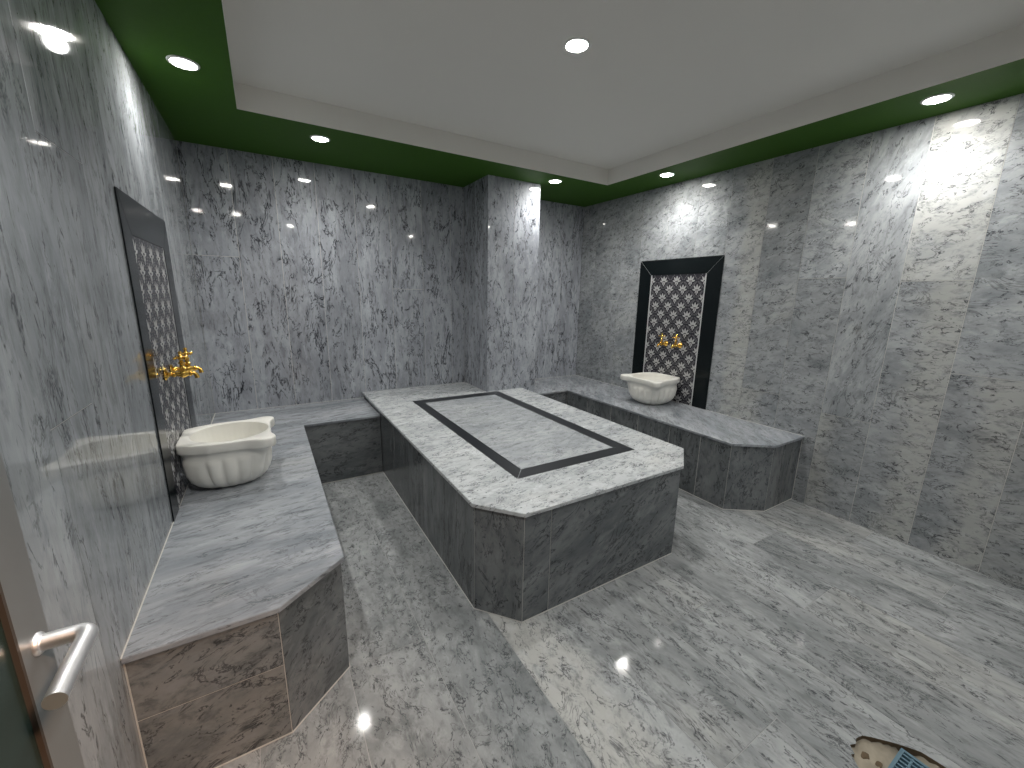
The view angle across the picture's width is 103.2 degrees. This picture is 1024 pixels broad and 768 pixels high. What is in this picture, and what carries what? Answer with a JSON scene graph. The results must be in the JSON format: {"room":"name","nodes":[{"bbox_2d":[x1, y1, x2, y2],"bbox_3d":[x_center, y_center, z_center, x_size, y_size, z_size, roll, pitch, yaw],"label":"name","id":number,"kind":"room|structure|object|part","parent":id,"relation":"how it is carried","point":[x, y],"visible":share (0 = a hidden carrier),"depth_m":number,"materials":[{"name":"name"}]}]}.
{"room":"spa","nodes":[
{"label":"spa","id":0,"kind":"room"},
{"bbox_2d":[0,0,214,767],"bbox_3d":[-1.268,-0.081,1.275,0.080,2.339,3.880,-6,14,-30],"label":"wall","id":1,"kind":"structure","parent":0,"point":[80,447],"depth_m":0.99,"materials":[{"name":"stone"}]},
{"bbox_2d":[0,451,98,767],"bbox_3d":[-0.357,0.338,0.153,0.095,2.008,0.837,-6,14,-30],"label":"door","id":2,"kind":"structure","parent":1,"relation":"in","point":[37,730],"depth_m":0.46,"materials":[{"name":"grey glass"}]},
{"bbox_3d":[-0.378,0.330,0.139,0.021,1.818,0.703,-6,14,-30],"label":"glass pane","id":3,"kind":"part","parent":2,"relation":"part of","materials":[{"name":"grey"}]},
{"bbox_3d":[-0.515,0.317,0.459,0.053,0.020,0.118,-6,14,-30],"label":"handle","id":4,"kind":"part","parent":2,"relation":"part of","materials":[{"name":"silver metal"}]},
{"bbox_2d":[114,186,196,521],"bbox_3d":[-1.558,-0.136,1.843,0.004,1.244,0.831,-6,14,-30],"label":"wall panel","id":5,"kind":"object","parent":1,"relation":"attached to","point":[144,234],"visible":0.84,"depth_m":1.70,"materials":[{"name":"black stone"}]},
{"bbox_3d":[-1.551,-0.063,1.843,0.001,1.103,0.576,-6,14,-30],"label":"tile panel","id":6,"kind":"part","parent":5,"relation":"part of","materials":[{"name":"grey tile"}]},
{"bbox_3d":[-1.735,-0.201,2.130,0.004,1.242,0.145,-6,14,-30],"label":"frame","id":7,"kind":"part","parent":5,"relation":"part of","materials":[{"name":"black stone"}]},
{"bbox_2d":[163,351,199,380],"bbox_3d":[-1.431,-0.080,1.755,0.120,0.123,0.050,-6,14,-30],"label":"tap","id":8,"kind":"object","parent":5,"relation":"attached to","point":[182,373],"visible":1,"depth_m":1.75,"materials":[{"name":"gold metal"}]},
{"bbox_3d":[-1.427,-0.123,1.747,0.048,0.035,0.048,-6,14,-30],"label":"cross handle","id":9,"kind":"part","parent":8,"relation":"part of","materials":[{"name":"gold metal"}]},
{"bbox_3d":[-1.393,-0.042,1.787,0.030,0.032,0.020,-6,14,-30],"label":"spout","id":10,"kind":"part","parent":8,"relation":"part of","materials":[{"name":"gold metal"}]},
{"bbox_2d":[169,347,203,372],"bbox_3d":[-1.502,-0.107,1.872,0.120,0.123,0.050,-6,14,-30],"label":"tap","id":11,"kind":"object","parent":5,"relation":"attached to","point":[185,352],"visible":0.77,"depth_m":1.87,"materials":[{"name":"gold metal"}]},
{"bbox_3d":[-1.499,-0.150,1.864,0.048,0.035,0.048,-6,14,-30],"label":"cross handle","id":12,"kind":"part","parent":11,"relation":"part of","materials":[{"name":"gold metal"}]},
{"bbox_3d":[-1.464,-0.069,1.904,0.030,0.032,0.020,-6,14,-30],"label":"spout","id":13,"kind":"part","parent":11,"relation":"part of","materials":[{"name":"gold metal"}]},
{"bbox_2d":[176,141,583,412],"bbox_3d":[-0.750,-0.632,3.834,3.498,2.339,0.080,-6,14,-30],"label":"wall","id":14,"kind":"structure","parent":0,"point":[315,282],"depth_m":3.32,"materials":[{"name":"stone"}]},
{"bbox_2d":[463,175,540,391],"bbox_3d":[-0.117,-0.632,3.886,0.521,2.339,0.485,-6,14,-30],"label":"wall pillar","id":15,"kind":"structure","parent":0,"point":[502,215],"depth_m":3.63,"materials":[{"name":"stone"}]},
{"bbox_2d":[219,472,1023,767],"bbox_3d":[0.245,0.916,2.434,3.498,0.050,3.880,-6,14,-30],"label":"floor","id":16,"kind":"structure","parent":0,"point":[792,633],"depth_m":1.59,"materials":[{"name":"stone"}]},
{"bbox_2d":[120,397,382,767],"bbox_3d":[-1.156,0.637,2.366,1.077,0.474,2.446,-6,14,-30],"label":"bench","id":17,"kind":"object","parent":16,"relation":"on","point":[238,633],"visible":0.99,"depth_m":1.31,"materials":[{"name":"stone"}]},
{"bbox_2d":[175,416,275,487],"bbox_3d":[-1.369,0.347,1.990,0.381,0.245,0.407,-6,14,-30],"label":"basin","id":18,"kind":"object","parent":17,"relation":"on","point":[225,454],"visible":1,"depth_m":1.87,"materials":[{"name":"white stone"}]},
{"bbox_2d":[362,382,683,622],"bbox_3d":[-0.121,0.495,2.976,1.361,0.526,2.432,-6,14,-30],"label":"platform","id":19,"kind":"object","parent":16,"relation":"on","point":[533,503],"visible":0.99,"depth_m":2.07,"materials":[{"name":"stone"}]},
{"bbox_3d":[-0.054,0.265,2.821,0.633,0.007,1.446,-6,14,-30],"label":"panel","id":20,"kind":"part","parent":19,"relation":"part of","materials":[{"name":"stone"}]},
{"bbox_2d":[533,375,804,511],"bbox_3d":[0.918,0.406,3.590,1.078,0.474,2.440,-6,14,-30],"label":"bench","id":21,"kind":"object","parent":16,"relation":"on","point":[731,463],"visible":0.62,"depth_m":2.87,"materials":[{"name":"stone"}]},
{"bbox_2d":[620,372,679,404],"bbox_3d":[1.239,0.047,3.610,0.400,0.232,0.427,-6,14,-30],"label":"basin","id":22,"kind":"object","parent":21,"relation":"on","point":[652,388],"visible":1,"depth_m":3.49,"materials":[{"name":"white stone"}]},
{"bbox_3d":[0.922,0.185,3.541,1.077,0.017,2.440,-6,14,-30],"label":"seat","id":23,"kind":"part","parent":21,"relation":"part of","materials":[{"name":"stone"}]},
{"bbox_2d":[861,751,869,758],"bbox_3d":[1.113,1.171,1.279,0.033,0.009,0.021,-6,14,-30],"label":"chip","id":24,"kind":"object","parent":16,"relation":"on","point":[864,755],"visible":1,"depth_m":1.28,"materials":[{"name":"brown"}]},
{"bbox_2d":[875,761,882,767],"bbox_3d":[1.135,1.177,1.256,0.024,0.008,0.016,-6,14,-30],"label":"chip","id":25,"kind":"object","parent":16,"relation":"on","point":[878,763],"visible":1,"depth_m":1.25,"materials":[{"name":"brown"}]},
{"bbox_2d":[888,748,928,767],"bbox_3d":[1.219,1.196,1.200,0.152,0.024,0.152,-6,14,-30],"label":"drain grate","id":26,"kind":"object","parent":16,"relation":"on","point":[903,759],"visible":1,"depth_m":1.26,"materials":[{"name":"blue plastic"}]},
{"bbox_2d":[222,0,1023,184],"bbox_3d":[0.299,-1.438,1.842,2.699,0.128,2.420,-6,14,-30],"label":"ceiling","id":27,"kind":"structure","parent":0,"point":[658,84],"depth_m":1.93,"materials":[{"name":"white paint"}]},
{"bbox_2d":[95,0,1023,207],"bbox_3d":[0.293,-1.391,1.920,3.658,0.001,4.060,-6,14,-30],"label":"trim","id":28,"kind":"structure","parent":27,"relation":"attached to","point":[199,106],"depth_m":2.31,"materials":[{"name":"green paint"}]},
{"bbox_2d":[166,55,199,70],"bbox_3d":[-1.418,-1.384,1.752,0.118,0.011,0.118,-6,14,-30],"label":"ceiling light","id":29,"kind":"object","parent":28,"relation":"attached to","point":[181,62],"visible":1,"depth_m":1.75,"materials":[{"name":"white"}]},
{"bbox_2d":[310,135,329,142],"bbox_3d":[-1.224,-1.564,2.590,0.118,0.011,0.118,-6,14,-30],"label":"ceiling light","id":30,"kind":"object","parent":28,"relation":"attached to","point":[318,138],"visible":1,"depth_m":2.58,"materials":[{"name":"white"}]},
{"bbox_2d":[548,179,561,183],"bbox_3d":[0.367,-1.725,3.456,0.118,0.011,0.118,-6,14,-30],"label":"ceiling light","id":31,"kind":"object","parent":28,"relation":"attached to","point":[554,181],"visible":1,"depth_m":3.44,"materials":[{"name":"white"}]},
{"bbox_2d":[659,172,674,176],"bbox_3d":[1.225,-1.655,3.211,0.118,0.011,0.118,-6,14,-30],"label":"ceiling light","id":32,"kind":"object","parent":28,"relation":"attached to","point":[667,174],"visible":1,"depth_m":3.19,"materials":[{"name":"white"}]},
{"bbox_2d":[920,93,954,104],"bbox_3d":[2.034,-1.363,1.943,0.118,0.011,0.118,-6,14,-30],"label":"ceiling light","id":33,"kind":"object","parent":28,"relation":"attached to","point":[939,98],"visible":1,"depth_m":1.94,"materials":[{"name":"white"}]},
{"bbox_2d":[564,37,590,52],"bbox_3d":[0.286,-1.490,1.786,0.118,0.011,0.118,-6,14,-30],"label":"recessed light","id":34,"kind":"object","parent":27,"relation":"in","point":[575,44],"visible":1,"depth_m":1.78,"materials":[{"name":"white"}]},
{"bbox_2d":[576,93,1023,589],"bbox_3d":[1.801,-0.421,3.082,0.080,2.339,3.880,-6,14,-30],"label":"wall","id":35,"kind":"structure","parent":0,"point":[871,306],"depth_m":2.42,"materials":[{"name":"stone"}]},
{"bbox_2d":[632,255,724,409],"bbox_3d":[1.424,-0.473,3.628,0.004,1.246,0.830,-6,14,-30],"label":"wall panel","id":36,"kind":"object","parent":35,"relation":"attached to","point":[680,296],"visible":0.84,"depth_m":3.54,"materials":[{"name":"black stone"}]},
{"bbox_3d":[1.246,-0.538,3.919,0.004,1.243,0.135,-6,14,-30],"label":"frame","id":37,"kind":"part","parent":36,"relation":"part of","materials":[{"name":"black stone"}]},
{"bbox_2d":[657,333,667,346],"bbox_3d":[1.348,-0.398,3.652,0.120,0.123,0.050,-6,14,-30],"label":"tap","id":38,"kind":"object","parent":36,"relation":"attached to","point":[665,343],"visible":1,"depth_m":3.64,"materials":[{"name":"gold metal"}]},
{"bbox_3d":[1.425,-0.408,3.641,0.001,1.113,0.564,-6,14,-30],"label":"tile panel","id":39,"kind":"part","parent":36,"relation":"part of","materials":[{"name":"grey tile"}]},
{"bbox_2d":[671,334,681,348],"bbox_3d":[1.425,-0.369,3.527,0.120,0.123,0.050,-6,14,-30],"label":"tap","id":40,"kind":"object","parent":36,"relation":"attached to","point":[679,345],"visible":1,"depth_m":3.52,"materials":[{"name":"gold metal"}]},
{"bbox_3d":[1.604,-0.404,3.336,0.004,1.243,0.131,-6,14,-30],"label":"frame","id":41,"kind":"part","parent":36,"relation":"part of","materials":[{"name":"black stone"}]}
]}

